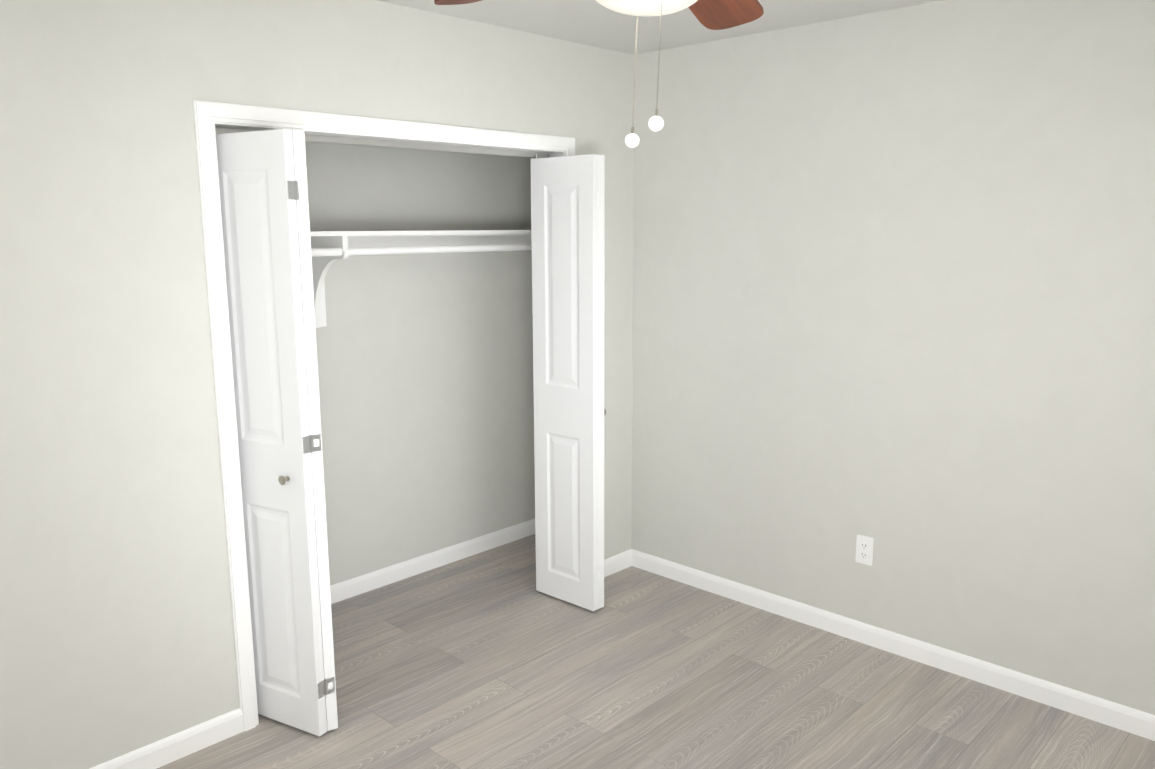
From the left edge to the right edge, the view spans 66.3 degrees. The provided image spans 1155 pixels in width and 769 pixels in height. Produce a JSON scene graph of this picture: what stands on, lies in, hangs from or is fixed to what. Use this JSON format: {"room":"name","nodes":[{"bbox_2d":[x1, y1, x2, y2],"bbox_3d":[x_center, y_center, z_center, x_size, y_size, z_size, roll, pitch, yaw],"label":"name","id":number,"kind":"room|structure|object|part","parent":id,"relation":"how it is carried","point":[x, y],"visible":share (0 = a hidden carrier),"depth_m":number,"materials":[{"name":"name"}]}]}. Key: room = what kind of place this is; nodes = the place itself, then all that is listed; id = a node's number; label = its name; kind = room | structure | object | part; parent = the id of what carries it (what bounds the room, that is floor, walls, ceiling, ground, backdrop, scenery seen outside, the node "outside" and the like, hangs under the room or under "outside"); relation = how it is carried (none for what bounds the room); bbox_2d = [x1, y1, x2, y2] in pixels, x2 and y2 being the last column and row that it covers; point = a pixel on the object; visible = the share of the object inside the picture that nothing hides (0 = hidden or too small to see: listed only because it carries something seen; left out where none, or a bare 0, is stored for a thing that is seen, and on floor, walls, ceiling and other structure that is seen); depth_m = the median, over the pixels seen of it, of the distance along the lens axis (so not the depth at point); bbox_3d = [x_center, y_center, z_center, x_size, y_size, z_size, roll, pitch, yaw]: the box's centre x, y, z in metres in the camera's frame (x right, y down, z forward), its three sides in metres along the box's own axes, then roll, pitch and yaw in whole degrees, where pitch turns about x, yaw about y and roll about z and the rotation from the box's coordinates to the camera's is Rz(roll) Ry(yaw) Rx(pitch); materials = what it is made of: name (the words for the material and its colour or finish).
{"room":"empty bedroom","nodes":[
{"label":"empty bedroom","id":0,"kind":"room"},
{"bbox_2d":[0,0,634,768],"bbox_3d":[-1.095,-0.059,2.927,0.140,2.440,3.800,9,14,43],"label":"wall","id":1,"kind":"structure","parent":0,"point":[116,628],"depth_m":2.63,"materials":[{"name":"paint"}]},
{"bbox_2d":[89,708,243,768],"bbox_3d":[-1.727,1.241,2.365,0.013,0.083,1.732,9,14,43],"label":"baseboard","id":2,"kind":"structure","parent":1,"relation":"attached to","point":[229,725],"depth_m":2.83,"materials":[{"name":"white wood"}]},
{"bbox_2d":[216,129,327,735],"bbox_3d":[-1.007,0.185,2.849,0.361,1.963,0.070,5,11,29],"label":"door leaf","id":3,"kind":"structure","parent":1,"relation":"in","point":[259,190],"depth_m":2.81,"materials":[{"name":"white wood"}]},
{"bbox_2d":[292,130,337,730],"bbox_3d":[-0.918,0.167,2.946,0.035,1.963,0.352,-6,12,-31],"label":"door leaf","id":4,"kind":"structure","parent":1,"relation":"in","point":[300,171],"depth_m":2.79,"materials":[{"name":"white wood"}]},
{"bbox_2d":[215,127,548,157],"bbox_3d":[-0.654,-0.892,3.295,0.026,0.022,1.506,9,14,43],"label":"trim","id":5,"kind":"structure","parent":1,"relation":"attached to","point":[376,143],"depth_m":3.29,"materials":[{"name":"white wood"}]},
{"bbox_2d":[192,100,574,731],"bbox_3d":[-0.629,0.068,3.446,0.144,2.005,1.550,9,14,43],"label":"door frame","id":6,"kind":"structure","parent":1,"relation":"attached to","point":[555,153],"depth_m":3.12,"materials":[{"name":"white wood"}]},
{"bbox_2d":[530,154,598,610],"bbox_3d":[-0.053,0.006,3.832,0.352,1.963,0.035,9,13,41],"label":"door leaf","id":7,"kind":"structure","parent":1,"relation":"in","point":[565,244],"depth_m":3.80,"materials":[{"name":"white wood"}]},
{"bbox_2d":[598,155,605,608],"bbox_3d":[-0.012,-0.001,3.873,0.070,1.963,0.361,-10,14,-44],"label":"door leaf","id":8,"kind":"structure","parent":1,"relation":"in","point":[601,205],"depth_m":3.73,"materials":[{"name":"white wood"}]},
{"bbox_2d":[604,549,632,576],"bbox_3d":[0.126,0.892,4.281,0.013,0.083,0.392,9,14,43],"label":"baseboard","id":9,"kind":"structure","parent":1,"relation":"attached to","point":[616,563],"depth_m":4.35,"materials":[{"name":"white wood"}]},
{"bbox_2d":[305,141,534,584],"bbox_3d":[-1.216,-0.212,3.795,0.140,2.440,2.690,9,14,43],"label":"wall","id":10,"kind":"structure","parent":0,"point":[425,376],"depth_m":4.21,"materials":[{"name":"paint"}]},
{"bbox_2d":[310,230,531,327],"bbox_3d":[-1.007,-0.428,3.651,0.305,0.403,2.546,9,14,43],"label":"closet shelf","id":11,"kind":"object","parent":10,"relation":"attached to","point":[329,249],"visible":0.46,"depth_m":3.83,"materials":[{"name":"white"}]},
{"bbox_2d":[330,519,534,603],"bbox_3d":[-1.107,0.948,3.999,0.013,0.083,2.550,9,14,43],"label":"baseboard","id":12,"kind":"structure","parent":10,"relation":"attached to","point":[340,591],"depth_m":4.37,"materials":[{"name":"white wood"}]},
{"bbox_2d":[157,534,1154,768],"bbox_3d":[-0.023,1.345,2.145,4.475,0.060,4.080,9,14,43],"label":"floor","id":13,"kind":"structure","parent":0,"point":[493,658],"depth_m":3.19,"materials":[{"name":"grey laminate"}]},
{"bbox_2d":[377,0,942,54],"bbox_3d":[-0.034,-1.116,1.708,4.475,0.060,4.080,9,14,43],"label":"ceiling","id":14,"kind":"structure","parent":0,"point":[595,23],"depth_m":3.33,"materials":[{"name":"paint"}]},
{"bbox_2d":[434,0,763,147],"bbox_3d":[0.099,-0.766,1.666,1.101,0.617,1.145,11,14,42],"label":"fan","id":15,"kind":"object","parent":14,"relation":"hanging from","point":[717,14],"visible":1,"depth_m":1.99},
{"bbox_3d":[-0.153,-0.867,1.899,0.395,0.006,0.144,4,21,45],"label":"blade","id":16,"kind":"part","parent":15,"relation":"part of","materials":[{"name":"brown wood"}]},
{"bbox_3d":[0.113,-0.650,1.712,0.029,0.374,0.029,11,14,42],"label":"chain","id":17,"kind":"part","parent":15,"relation":"part of","materials":[{"name":"silver metal"}]},
{"bbox_3d":[0.127,-0.718,1.643,0.227,0.055,0.227,11,14,42],"label":"lamp shade","id":18,"kind":"part","parent":15,"relation":"part of","materials":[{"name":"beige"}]},
{"bbox_3d":[0.150,-0.641,1.605,0.029,0.352,0.029,11,14,42],"label":"chain","id":19,"kind":"part","parent":15,"relation":"part of","materials":[{"name":"silver metal"}]},
{"label":"blade","id":20,"kind":"part","parent":15,"relation":"part of","materials":[{"name":"brown wood"}]},
{"bbox_2d":[531,0,1154,714],"bbox_3d":[1.329,-0.141,3.331,4.475,2.440,0.140,9,14,43],"label":"wall","id":21,"kind":"structure","parent":0,"point":[893,284],"depth_m":3.28,"materials":[{"name":"paint"}]},
{"bbox_2d":[855,535,873,565],"bbox_3d":[1.150,0.664,3.547,0.070,0.115,0.008,9,14,43],"label":"electrical outlet","id":22,"kind":"object","parent":21,"relation":"attached to","point":[864,549],"visible":1,"depth_m":3.54,"materials":[{"name":"white plastic"}]},
{"bbox_2d":[633,549,1154,740],"bbox_3d":[1.523,1.068,3.257,3.470,0.083,0.013,9,14,43],"label":"baseboard","id":23,"kind":"structure","parent":21,"relation":"attached to","point":[1128,719],"depth_m":3.43,"materials":[{"name":"white wood"}]}
]}

